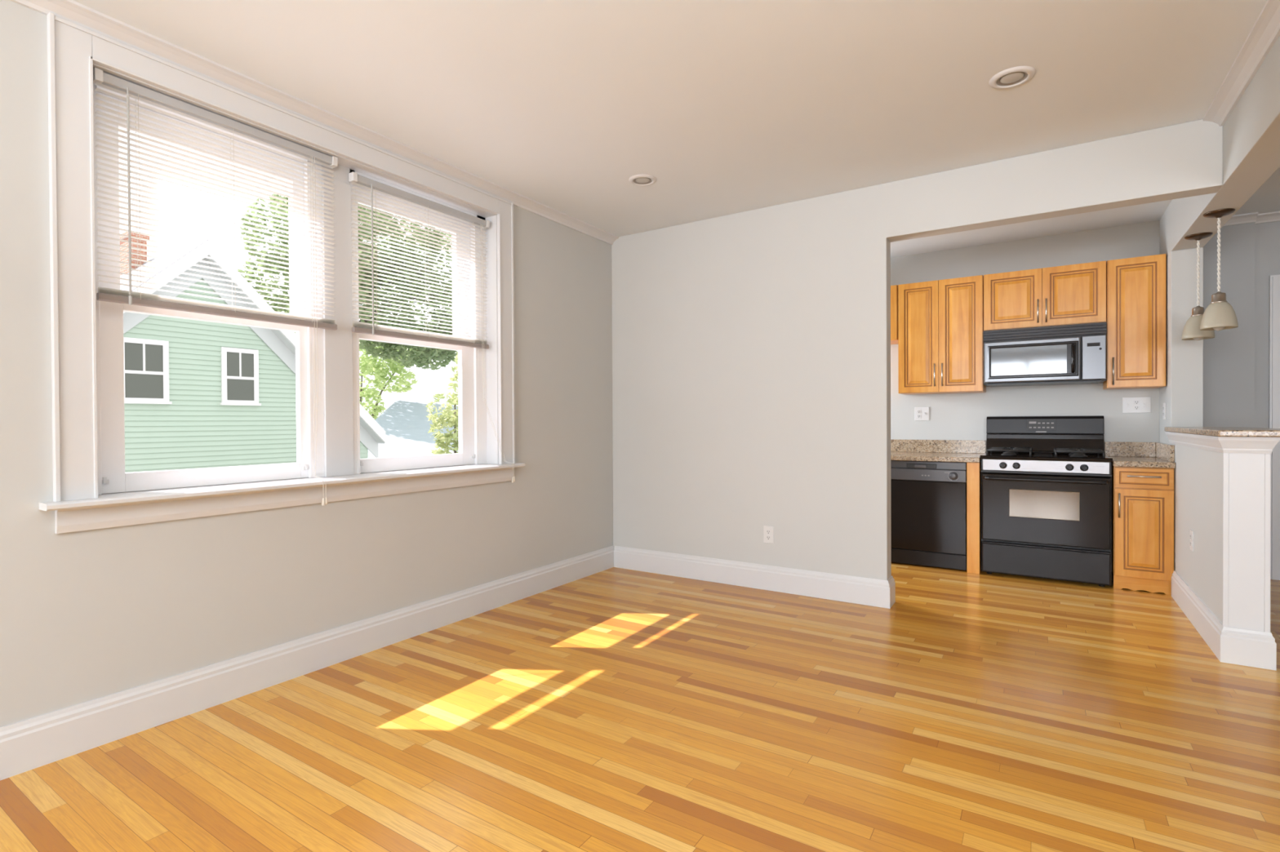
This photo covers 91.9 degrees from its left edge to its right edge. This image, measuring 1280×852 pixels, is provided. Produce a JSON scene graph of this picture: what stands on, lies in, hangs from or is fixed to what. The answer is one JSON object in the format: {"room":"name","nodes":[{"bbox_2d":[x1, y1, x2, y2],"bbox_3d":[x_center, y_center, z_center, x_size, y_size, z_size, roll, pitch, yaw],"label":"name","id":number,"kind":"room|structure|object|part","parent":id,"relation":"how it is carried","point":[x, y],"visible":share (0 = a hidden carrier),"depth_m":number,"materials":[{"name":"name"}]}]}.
{"room":"empty living room","nodes":[
{"label":"empty living room","id":0,"kind":"room"},
{"bbox_2d":[0,0,613,727],"bbox_3d":[-2.049,-0.155,2.302,0.260,2.595,10.650,0,1,33],"label":"wall","id":1,"kind":"structure","parent":0,"point":[91,615],"depth_m":2.58,"materials":[{"name":"beige paint"}]},
{"bbox_2d":[93,82,324,495],"bbox_3d":[-1.850,-0.524,2.681,0.145,1.554,0.900,0,1,33],"label":"window","id":2,"kind":"structure","parent":1,"relation":"in","point":[113,477],"depth_m":2.57,"materials":[{"name":"white plastic"}]},
{"bbox_3d":[-1.864,-0.861,2.671,0.042,0.816,0.813,0,1,33],"label":"sash","id":3,"kind":"part","parent":2,"relation":"part of","materials":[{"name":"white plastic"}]},
{"bbox_3d":[-1.826,-0.123,2.655,0.036,0.748,0.813,0,1,33],"label":"sash","id":4,"kind":"part","parent":2,"relation":"part of","materials":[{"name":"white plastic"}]},
{"bbox_2d":[46,12,515,533],"bbox_3d":[-1.498,-0.526,3.090,0.252,1.770,2.198,0,1,33],"label":"window","id":5,"kind":"structure","parent":1,"relation":"in","point":[491,240],"depth_m":2.49,"materials":[{"name":"white paint"}]},
{"bbox_2d":[93,67,337,506],"bbox_3d":[-1.675,-0.464,2.597,0.149,1.661,0.917,0,1,33],"label":"blind","id":6,"kind":"object","parent":5,"relation":"attached to","point":[102,79],"visible":0.98,"depth_m":2.54,"materials":[{"name":"white plastic"}]},
{"bbox_3d":[-1.903,-0.865,2.348,0.029,0.774,0.001,0,1,33],"label":"ladder cord","id":7,"kind":"part","parent":6,"relation":"part of","materials":[{"name":"white fabric"}]},
{"bbox_3d":[-1.723,-0.475,2.628,0.025,0.027,0.905,0,1,33],"label":"rail","id":8,"kind":"part","parent":6,"relation":"part of","materials":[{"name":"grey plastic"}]},
{"bbox_3d":[-1.725,-0.869,2.624,0.028,0.774,0.001,0,1,33],"label":"ladder cord","id":9,"kind":"part","parent":6,"relation":"part of","materials":[{"name":"white fabric"}]},
{"bbox_3d":[-1.547,-0.872,2.901,0.029,0.774,0.001,0,1,33],"label":"ladder cord","id":10,"kind":"part","parent":6,"relation":"part of","materials":[{"name":"white fabric"}]},
{"bbox_3d":[-1.496,-0.465,2.856,0.045,1.591,0.113,-1,1,-44],"label":"pull cord","id":11,"kind":"part","parent":6,"relation":"part of","materials":[{"name":"beige plastic"}]},
{"bbox_2d":[348,171,515,483],"bbox_3d":[-1.116,-0.457,3.479,0.165,1.627,0.993,0,1,33],"label":"blind","id":12,"kind":"object","parent":5,"relation":"attached to","point":[373,329],"visible":1,"depth_m":3.42,"materials":[{"name":"white plastic"}]},
{"bbox_3d":[-1.371,-0.860,3.202,0.028,0.736,0.001,0,1,33],"label":"ladder cord","id":13,"kind":"part","parent":12,"relation":"part of","materials":[{"name":"white fabric"}]},
{"bbox_3d":[-1.192,-0.489,3.479,0.025,0.027,0.899,0,1,33],"label":"rail","id":14,"kind":"part","parent":12,"relation":"part of","materials":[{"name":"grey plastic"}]},
{"bbox_3d":[-1.194,-0.863,3.476,0.029,0.736,0.001,0,1,33],"label":"ladder cord","id":15,"kind":"part","parent":12,"relation":"part of","materials":[{"name":"white fabric"}]},
{"bbox_3d":[-1.018,-0.866,3.750,0.029,0.736,0.001,0,1,33],"label":"ladder cord","id":16,"kind":"part","parent":12,"relation":"part of","materials":[{"name":"white fabric"}]},
{"bbox_3d":[-0.882,-0.459,3.830,0.193,1.557,0.036,0,0,-17],"label":"pull cord","id":17,"kind":"part","parent":12,"relation":"part of","materials":[{"name":"beige plastic"}]},
{"bbox_2d":[39,462,524,511],"bbox_3d":[-1.474,0.260,3.081,0.303,0.024,2.265,0,1,33],"label":"window stool","id":18,"kind":"structure","parent":1,"relation":"attached to","point":[131,497],"depth_m":2.61,"materials":[{"name":"white paint"}]},
{"bbox_2d":[0,545,614,781],"bbox_3d":[-2.508,1.071,1.333,0.020,0.165,8.500,0,1,33],"label":"baseboard","id":19,"kind":"structure","parent":1,"relation":"attached to","point":[28,744],"depth_m":2.62,"materials":[{"name":"white paint"}]},
{"bbox_2d":[10,0,618,244],"bbox_3d":[-2.499,-1.416,1.299,0.072,0.052,8.500,0,1,33],"label":"crown molding","id":20,"kind":"structure","parent":1,"relation":"attached to","point":[75,12],"depth_m":2.70,"materials":[{"name":"white paint"}]},
{"bbox_2d":[350,168,487,474],"bbox_3d":[-1.278,-0.534,3.567,0.145,1.554,0.918,0,1,33],"label":"window","id":21,"kind":"structure","parent":1,"relation":"in","point":[472,362],"depth_m":3.78,"materials":[{"name":"white plastic"}]},
{"bbox_3d":[-1.298,-0.871,3.549,0.042,0.816,0.811,0,1,33],"label":"sash","id":22,"kind":"part","parent":21,"relation":"part of","materials":[{"name":"white plastic"}]},
{"bbox_3d":[-1.260,-0.133,3.533,0.036,0.748,0.811,0,1,33],"label":"sash","id":23,"kind":"part","parent":21,"relation":"part of","materials":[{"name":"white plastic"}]},
{"bbox_2d":[0,562,1279,851],"bbox_3d":[0.874,1.202,0.432,7.200,0.120,10.850,0,1,33],"label":"floor","id":24,"kind":"structure","parent":0,"point":[614,709],"depth_m":2.22,"materials":[{"name":"brown wood"}]},
{"bbox_2d":[890,460,967,570],"bbox_3d":[2.358,0.678,5.066,0.602,0.814,0.658,0,1,33],"label":"dishwasher","id":25,"kind":"object","parent":24,"relation":"on","point":[928,499],"visible":0.88,"depth_m":4.79,"materials":[{"name":"black metal"}]},
{"bbox_3d":[2.182,0.312,4.816,0.085,0.024,0.016,0,1,33],"label":"latch handle","id":26,"kind":"part","parent":25,"relation":"part of","materials":[{"name":"grey plastic"}]},
{"bbox_3d":[2.206,0.700,4.830,0.602,0.544,0.027,0,1,33],"label":"door","id":27,"kind":"part","parent":25,"relation":"part of","materials":[{"name":"black metal"}]},
{"bbox_3d":[2.201,0.350,4.823,0.602,0.148,0.037,0,1,33],"label":"control panel","id":28,"kind":"part","parent":25,"relation":"part of","materials":[{"name":"grey plastic"}]},
{"bbox_3d":[2.209,1.033,4.834,0.602,0.110,0.023,0,1,33],"label":"toe panel","id":29,"kind":"part","parent":25,"relation":"part of","materials":[{"name":"black metal"}]},
{"bbox_2d":[966,462,981,574],"bbox_3d":[2.656,0.683,4.882,0.083,0.828,0.647,0,1,33],"label":"end panel","id":30,"kind":"object","parent":24,"relation":"on","point":[973,469],"visible":0.62,"depth_m":4.61,"materials":[{"name":"brown wood"}]},
{"bbox_2d":[979,415,1112,586],"bbox_3d":[2.992,0.511,4.598,0.780,1.172,0.698,0,1,33],"label":"gas stove","id":31,"kind":"object","parent":24,"relation":"on","point":[1046,481],"visible":1,"depth_m":4.40,"materials":[{"name":"black metal"}]},
{"bbox_3d":[2.623,0.285,4.474,0.048,0.048,0.035,0,1,33],"label":"knob","id":32,"kind":"part","parent":31,"relation":"part of","materials":[{"name":"black plastic"}]},
{"bbox_3d":[2.692,0.285,4.430,0.048,0.048,0.035,0,1,33],"label":"knob","id":33,"kind":"part","parent":31,"relation":"part of","materials":[{"name":"black plastic"}]},
{"bbox_3d":[3.141,-0.010,4.850,0.190,0.086,0.023,0,1,33],"label":"display panel","id":34,"kind":"part","parent":31,"relation":"part of","materials":[{"name":"grey plastic"}]},
{"bbox_3d":[2.843,0.962,4.368,0.766,0.228,0.043,0,1,33],"label":"storage drawer","id":35,"kind":"part","parent":31,"relation":"part of","materials":[{"name":"black metal"}]},
{"bbox_2d":[979,447,1112,462],"bbox_3d":[3.005,0.202,4.619,0.780,0.075,0.644,0,1,33],"label":"cooktop","id":36,"kind":"object","parent":31,"relation":"in","point":[992,454],"depth_m":4.49,"materials":[{"name":"black metal"}]},
{"bbox_3d":[2.955,0.285,4.260,0.048,0.048,0.035,0,1,33],"label":"knob","id":37,"kind":"part","parent":31,"relation":"part of","materials":[{"name":"black plastic"}]},
{"bbox_3d":[3.024,0.285,4.215,0.048,0.048,0.035,0,1,33],"label":"knob","id":38,"kind":"part","parent":31,"relation":"part of","materials":[{"name":"black plastic"}]},
{"bbox_2d":[1111,465,1173,595],"bbox_3d":[3.483,0.683,4.335,0.312,0.828,0.670,0,1,33],"label":"base cabinet","id":39,"kind":"object","parent":24,"relation":"on","point":[1143,498],"visible":0.88,"depth_m":4.09,"materials":[{"name":"brown wood"}]},
{"bbox_3d":[3.201,0.530,4.136,0.010,0.164,0.034,0,1,33],"label":"handle","id":40,"kind":"part","parent":39,"relation":"part of","materials":[{"name":"silver metal"}]},
{"bbox_2d":[1104,441,1175,468],"bbox_3d":[3.480,0.195,4.335,0.319,0.146,0.663,0,1,33],"label":"countertop","id":41,"kind":"structure","parent":39,"relation":"on","point":[1123,454],"depth_m":4.43,"materials":[{"name":"beige stone"}]},
{"bbox_3d":[3.323,0.345,4.087,0.301,0.130,0.020,0,1,33],"label":"drawer","id":42,"kind":"part","parent":39,"relation":"part of","materials":[{"name":"brown wood"}]},
{"bbox_3d":[3.307,0.332,4.065,0.174,0.010,0.034,0,1,33],"label":"handle","id":43,"kind":"part","parent":39,"relation":"part of","materials":[{"name":"silver metal"}]},
{"bbox_3d":[3.325,0.712,4.090,0.301,0.584,0.020,0,1,33],"label":"door","id":44,"kind":"part","parent":39,"relation":"part of","materials":[{"name":"brown wood"}]},
{"bbox_3d":[1.816,0.683,5.430,0.685,0.828,0.637,0,1,33],"label":"base cabinet","id":45,"kind":"object","parent":24,"relation":"on","visible":0},
{"bbox_2d":[890,439,986,462],"bbox_3d":[2.102,0.195,5.224,1.388,0.146,0.663,0,1,33],"label":"countertop","id":46,"kind":"structure","parent":45,"relation":"on","point":[937,451],"depth_m":5.19,"materials":[{"name":"beige stone"}]},
{"bbox_2d":[73,0,1279,257],"bbox_3d":[0.859,-1.513,0.410,7.200,0.120,10.850,0,1,33],"label":"ceiling","id":47,"kind":"structure","parent":0,"point":[732,106],"depth_m":2.63,"materials":[{"name":"paint"}]},
{"bbox_2d":[628,173,657,186],"bbox_3d":[0.017,-1.468,3.706,0.170,0.012,0.170,0,1,33],"label":"recessed light","id":48,"kind":"object","parent":47,"relation":"in","point":[642,180],"visible":1,"depth_m":3.69,"materials":[{"name":"grey"}]},
{"bbox_2d":[988,66,1035,88],"bbox_3d":[1.571,-1.468,2.617,0.170,0.012,0.170,0,1,33],"label":"recessed light","id":49,"kind":"object","parent":47,"relation":"in","point":[1013,77],"visible":1,"depth_m":2.60,"materials":[{"name":"white paint"}]},
{"bbox_2d":[1159,35,1279,257],"bbox_3d":[1.047,-1.285,0.119,0.160,0.333,10.360,0,1,33],"label":"beam","id":50,"kind":"structure","parent":47,"relation":"attached to","point":[1251,131],"depth_m":2.80,"materials":[{"name":"beige paint"}]},
{"bbox_2d":[1182,232,1214,340],"bbox_3d":[3.399,-0.840,3.772,0.151,0.640,0.151,0,1,33],"label":"pendant lamp","id":51,"kind":"object","parent":50,"relation":"hanging from","point":[1191,331],"visible":0.91,"depth_m":3.75,"materials":[{"name":"white"}]},
{"bbox_3d":[3.401,-0.595,3.773,0.060,0.150,0.060,0,1,33],"label":"bulb","id":52,"kind":"part","parent":51,"relation":"part of","materials":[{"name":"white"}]},
{"bbox_3d":[3.399,-0.932,3.771,0.014,0.403,0.014,0,1,33],"label":"twisted cord","id":53,"kind":"part","parent":51,"relation":"part of","materials":[{"name":"white fabric"}]},
{"bbox_3d":[3.401,-0.602,3.773,0.151,0.140,0.151,0,1,33],"label":"lamp shade","id":54,"kind":"part","parent":51,"relation":"part of","materials":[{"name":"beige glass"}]},
{"bbox_2d":[1200,208,1238,330],"bbox_3d":[3.131,-0.835,3.350,0.151,0.640,0.151,0,1,33],"label":"pendant lamp","id":55,"kind":"object","parent":50,"relation":"hanging from","point":[1220,315],"visible":1,"depth_m":3.33,"materials":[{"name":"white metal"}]},
{"bbox_3d":[3.130,-0.927,3.349,0.014,0.403,0.014,0,1,33],"label":"twisted cord","id":56,"kind":"part","parent":55,"relation":"part of","materials":[{"name":"white fabric"}]},
{"bbox_3d":[3.132,-0.597,3.352,0.151,0.140,0.151,0,1,33],"label":"lamp shade","id":57,"kind":"part","parent":55,"relation":"part of","materials":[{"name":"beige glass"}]},
{"bbox_3d":[3.132,-0.590,3.352,0.060,0.150,0.060,0,1,33],"label":"bulb","id":58,"kind":"part","parent":55,"relation":"part of","materials":[{"name":"white glass"}]},
{"bbox_2d":[611,119,1222,580],"bbox_3d":[1.317,-0.186,3.983,3.575,2.595,0.125,0,1,33],"label":"wall","id":59,"kind":"structure","parent":0,"point":[751,349],"depth_m":4.11,"materials":[{"name":"beige paint"}]},
{"bbox_2d":[613,546,895,608],"bbox_3d":[0.694,1.029,4.399,2.075,0.165,0.165,0,1,33],"label":"baseboard","id":60,"kind":"structure","parent":59,"relation":"attached to","point":[841,588],"depth_m":4.21,"materials":[{"name":"white paint"}]},
{"bbox_2d":[763,525,773,543],"bbox_3d":[0.872,0.737,4.201,0.072,0.116,0.009,0,1,33],"label":"wall outlet","id":61,"kind":"object","parent":59,"relation":"attached to","point":[768,531],"visible":1,"depth_m":4.20,"materials":[{"name":"white plastic"}]},
{"bbox_2d":[765,529,770,533],"bbox_3d":[0.870,0.717,4.199,0.033,0.028,0.003,0,1,33],"label":"socket","id":62,"kind":"object","parent":61,"relation":"attached to","point":[767,531],"depth_m":4.20,"materials":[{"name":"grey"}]},
{"bbox_2d":[765,535,770,540],"bbox_3d":[0.871,0.757,4.199,0.033,0.028,0.003,0,1,33],"label":"socket","id":63,"kind":"object","parent":61,"relation":"attached to","point":[767,537],"depth_m":4.20,"materials":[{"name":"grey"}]},
{"bbox_2d":[1203,0,1279,126],"bbox_3d":[0.444,-1.417,-0.600,0.072,0.052,8.500,0,1,33],"label":"crown molding","id":64,"kind":"structure","parent":59,"relation":"attached to","point":[1265,31],"depth_m":2.47,"materials":[{"name":"white paint"}]},
{"bbox_2d":[890,220,1279,442],"bbox_3d":[3.769,-0.206,4.772,6.840,2.595,0.390,0,1,33],"label":"wall","id":65,"kind":"structure","parent":0,"point":[952,416],"depth_m":4.66,"materials":[{"name":"beige paint"}]},
{"bbox_2d":[890,284,897,344],"bbox_3d":[1.919,-0.954,5.521,0.760,0.460,0.337,0,1,33],"label":"upper cabinet","id":66,"kind":"object","parent":65,"relation":"attached to","point":[894,289],"visible":0.09,"depth_m":5.19,"materials":[{"name":"brown wood"}]},
{"bbox_2d":[915,407,928,420],"bbox_3d":[2.449,-0.106,5.383,0.116,0.116,0.017,0,1,33],"label":"wall outlet","id":67,"kind":"object","parent":65,"relation":"attached to","point":[921,413],"visible":1,"depth_m":5.38,"materials":[{"name":"white plastic"}]},
{"bbox_2d":[890,439,986,453],"bbox_3d":[2.276,0.174,5.494,1.388,0.108,0.022,0,1,33],"label":"backsplash","id":68,"kind":"structure","parent":65,"relation":"attached to","point":[975,446],"depth_m":5.30,"materials":[{"name":"beige stone"}]},
{"bbox_2d":[897,275,986,395],"bbox_3d":[2.497,-0.729,5.131,0.623,0.910,0.370,0,1,33],"label":"upper cabinet","id":69,"kind":"object","parent":65,"relation":"attached to","point":[940,322],"visible":0.96,"depth_m":4.99,"materials":[{"name":"brown wood"}]},
{"bbox_3d":[2.289,-0.728,5.096,0.304,0.902,0.020,0,1,33],"label":"door","id":70,"kind":"part","parent":69,"relation":"part of","materials":[{"name":"brown wood"}]},
{"bbox_3d":[2.383,-0.412,5.007,0.010,0.184,0.034,0,1,33],"label":"handle","id":71,"kind":"part","parent":69,"relation":"part of","materials":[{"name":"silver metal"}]},
{"bbox_3d":[2.429,-0.412,4.978,0.010,0.184,0.034,0,1,33],"label":"handle","id":72,"kind":"part","parent":69,"relation":"part of","materials":[{"name":"silver metal"}]},
{"bbox_3d":[2.549,-0.728,4.928,0.307,0.902,0.020,0,1,33],"label":"door","id":73,"kind":"part","parent":69,"relation":"part of","materials":[{"name":"brown wood"}]},
{"bbox_2d":[983,260,1106,330],"bbox_3d":[3.084,-0.964,4.750,0.769,0.440,0.370,0,1,33],"label":"upper cabinet","id":74,"kind":"object","parent":65,"relation":"attached to","point":[1072,294],"visible":0.9,"depth_m":4.61,"materials":[{"name":"brown wood"}]},
{"bbox_3d":[2.846,-0.963,4.734,0.378,0.432,0.020,0,1,33],"label":"door","id":75,"kind":"part","parent":74,"relation":"part of","materials":[{"name":"brown wood"}]},
{"bbox_3d":[2.971,-0.858,4.623,0.010,0.174,0.034,0,1,33],"label":"handle","id":76,"kind":"part","parent":74,"relation":"part of","materials":[{"name":"silver metal"}]},
{"bbox_2d":[983,321,1106,386],"bbox_3d":[3.067,-0.529,4.724,0.765,0.422,0.442,0,1,33],"label":"microwave","id":77,"kind":"object","parent":74,"relation":"attached to","point":[1074,353],"visible":1,"depth_m":4.56,"materials":[{"name":"stainless steel"},{"name":"black plastic"},{"name":"dark mirror glass"}]},
{"bbox_3d":[2.916,-0.488,4.626,0.615,0.319,0.034,0,1,33],"label":"door","id":78,"kind":"part","parent":77,"relation":"part of","materials":[{"name":"grey plastic"}]},
{"bbox_3d":[3.116,-0.487,4.455,0.022,0.210,0.040,0,1,33],"label":"door handle","id":79,"kind":"part","parent":77,"relation":"part of","materials":[{"name":"black plastic"}]},
{"bbox_3d":[3.237,-0.488,4.418,0.146,0.319,0.034,0,1,33],"label":"control panel","id":80,"kind":"part","parent":77,"relation":"part of","materials":[{"name":"grey plastic"}]},
{"bbox_3d":[3.014,-0.858,4.595,0.010,0.174,0.034,0,1,33],"label":"handle","id":81,"kind":"part","parent":74,"relation":"part of","materials":[{"name":"silver metal"}]},
{"bbox_3d":[3.167,-0.963,4.527,0.379,0.432,0.020,0,1,33],"label":"door","id":82,"kind":"part","parent":74,"relation":"part of","materials":[{"name":"brown wood"}]},
{"bbox_2d":[1104,441,1155,457],"bbox_3d":[3.644,0.173,4.611,0.297,0.108,0.022,0,1,33],"label":"backsplash","id":83,"kind":"structure","parent":65,"relation":"attached to","point":[1111,448],"depth_m":4.60,"materials":[{"name":"beige stone"}]},
{"bbox_2d":[1102,253,1165,389],"bbox_3d":[3.548,-0.729,4.453,0.325,0.910,0.370,0,1,33],"label":"upper cabinet","id":84,"kind":"object","parent":65,"relation":"attached to","point":[1135,286],"visible":0.91,"depth_m":4.33,"materials":[{"name":"brown wood"}]},
{"bbox_3d":[3.350,-0.388,4.384,0.010,0.194,0.034,0,1,33],"label":"handle","id":85,"kind":"part","parent":84,"relation":"part of","materials":[{"name":"silver metal"}]},
{"bbox_2d":[1122,396,1151,413],"bbox_3d":[3.679,-0.156,4.588,0.165,0.116,0.017,0,1,33],"label":"outlet","id":86,"kind":"object","parent":65,"relation":"attached to","point":[1143,404],"visible":1,"depth_m":4.59,"materials":[{"name":"white plastic"}]},
{"bbox_2d":[1133,405,1139,409],"bbox_3d":[3.680,-0.136,4.590,0.033,0.028,0.003,0,1,33],"label":"socket","id":87,"kind":"object","parent":86,"relation":"attached to","point":[1135,407],"depth_m":4.59,"materials":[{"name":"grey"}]},
{"bbox_2d":[1223,211,1279,226],"bbox_3d":[5.347,-1.478,3.774,3.105,0.052,0.132,0,1,33],"label":"crown molding","id":88,"kind":"structure","parent":65,"relation":"attached to","point":[1255,217],"depth_m":4.40,"materials":[{"name":"white paint"}]},
{"bbox_2d":[1268,274,1279,580],"bbox_3d":[4.900,0.011,4.113,1.025,2.160,0.076,0,1,33],"label":"door","id":89,"kind":"structure","parent":65,"relation":"in","point":[1274,280],"depth_m":4.39,"materials":[{"name":"white paint"}]},
{"bbox_2d":[1159,247,1222,623],"bbox_3d":[3.345,-0.028,3.682,0.160,2.262,1.905,0,1,33],"label":"wall","id":90,"kind":"structure","parent":0,"point":[1197,473],"depth_m":3.93,"materials":[{"name":"beige paint"}]},
{"bbox_2d":[1163,402,1165,419],"bbox_3d":[3.660,-0.104,4.326,0.009,0.116,0.072,0,1,33],"label":"switch plate","id":91,"kind":"object","parent":90,"relation":"attached to","point":[1164,404],"visible":1,"depth_m":4.30,"materials":[{"name":"white plastic"}]},
{"bbox_2d":[1190,529,1193,551],"bbox_3d":[3.158,0.655,3.547,0.009,0.116,0.072,0,1,33],"label":"wall outlet","id":92,"kind":"object","parent":90,"relation":"attached to","point":[1191,531],"visible":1,"depth_m":3.53,"materials":[{"name":"white plastic"}]},
{"bbox_2d":[1164,431,1279,453],"bbox_3d":[3.198,0.082,3.466,0.208,0.077,1.464,0,1,33],"label":"trim","id":93,"kind":"structure","parent":90,"relation":"attached to","point":[1244,445],"depth_m":2.90,"materials":[{"name":"white paint"}]},
{"bbox_2d":[1164,426,1279,437],"bbox_3d":[3.249,0.028,3.413,0.360,0.030,1.487,0,1,33],"label":"countertop","id":94,"kind":"structure","parent":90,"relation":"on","point":[1209,431],"depth_m":2.99,"materials":[{"name":"beige stone"}]},
{"bbox_2d":[1171,570,1276,671],"bbox_3d":[3.207,1.023,3.477,0.189,0.165,1.455,0,1,33],"label":"baseboard","id":95,"kind":"structure","parent":90,"relation":"attached to","point":[1239,646],"depth_m":2.91,"materials":[{"name":"white paint"}]},
{"bbox_2d":[1222,452,1271,632],"bbox_3d":[2.821,0.532,2.883,0.161,0.840,0.018,0,1,33],"label":"trim","id":96,"kind":"structure","parent":90,"relation":"attached to","point":[1246,477],"depth_m":2.88,"materials":[{"name":"white paint"}]},
{"label":"outside","id":97,"kind":"structure","parent":0,"visible":0},
{"bbox_3d":[-14.786,4.160,21.488,41.850,0.200,70.000,0,1,33],"label":"driveway","id":98,"kind":"object","parent":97,"visible":0},
{"bbox_2d":[120,231,385,472],"bbox_3d":[-12.615,-0.213,15.337,8.570,8.620,8.260,0,1,33],"label":"neighbor house","id":99,"kind":"structure","parent":98,"relation":"on","point":[198,394],"depth_m":13.29,"materials":[{"name":"green wood"}]},
{"bbox_3d":[-9.861,-1.094,12.318,0.006,1.080,0.630,0,1,33],"label":"pane","id":100,"kind":"part","parent":99,"relation":"part of","materials":[{"name":"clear glass"}]},
{"bbox_3d":[-8.904,-1.101,13.801,0.006,1.060,0.560,0,1,33],"label":"pane","id":101,"kind":"part","parent":99,"relation":"part of","materials":[{"name":"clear glass"}]},
{"bbox_2d":[236,193,457,370],"bbox_3d":[-11.903,-3.451,27.915,11.405,14.889,5.474,-1,1,-44],"label":"maple tree","id":102,"kind":"object","parent":98,"relation":"on","point":[423,357],"visible":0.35,"depth_m":27.13,"materials":[{"name":"green plant"}]},
{"bbox_2d":[359,342,419,419],"bbox_3d":[-14.318,-0.784,34.995,2.975,9.469,5.392,0,1,33],"label":"birch tree","id":103,"kind":"object","parent":98,"relation":"on","point":[369,366],"visible":0.38,"depth_m":34.30,"materials":[{"name":"green plant"}]},
{"bbox_2d":[368,392,458,458],"bbox_3d":[-7.837,1.159,25.687,8.679,5.660,17.680,-1,1,-27],"label":"house","id":104,"kind":"structure","parent":98,"relation":"on","point":[405,423],"depth_m":24.16,"materials":[{"name":"white"}]},
{"bbox_2d":[425,351,458,454],"bbox_3d":[-3.335,1.318,11.468,1.885,5.519,1.885,0,1,33],"label":"shrub","id":105,"kind":"object","parent":98,"relation":"on","point":[442,439],"visible":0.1,"depth_m":11.12,"materials":[{"name":"green plant"}]}
]}

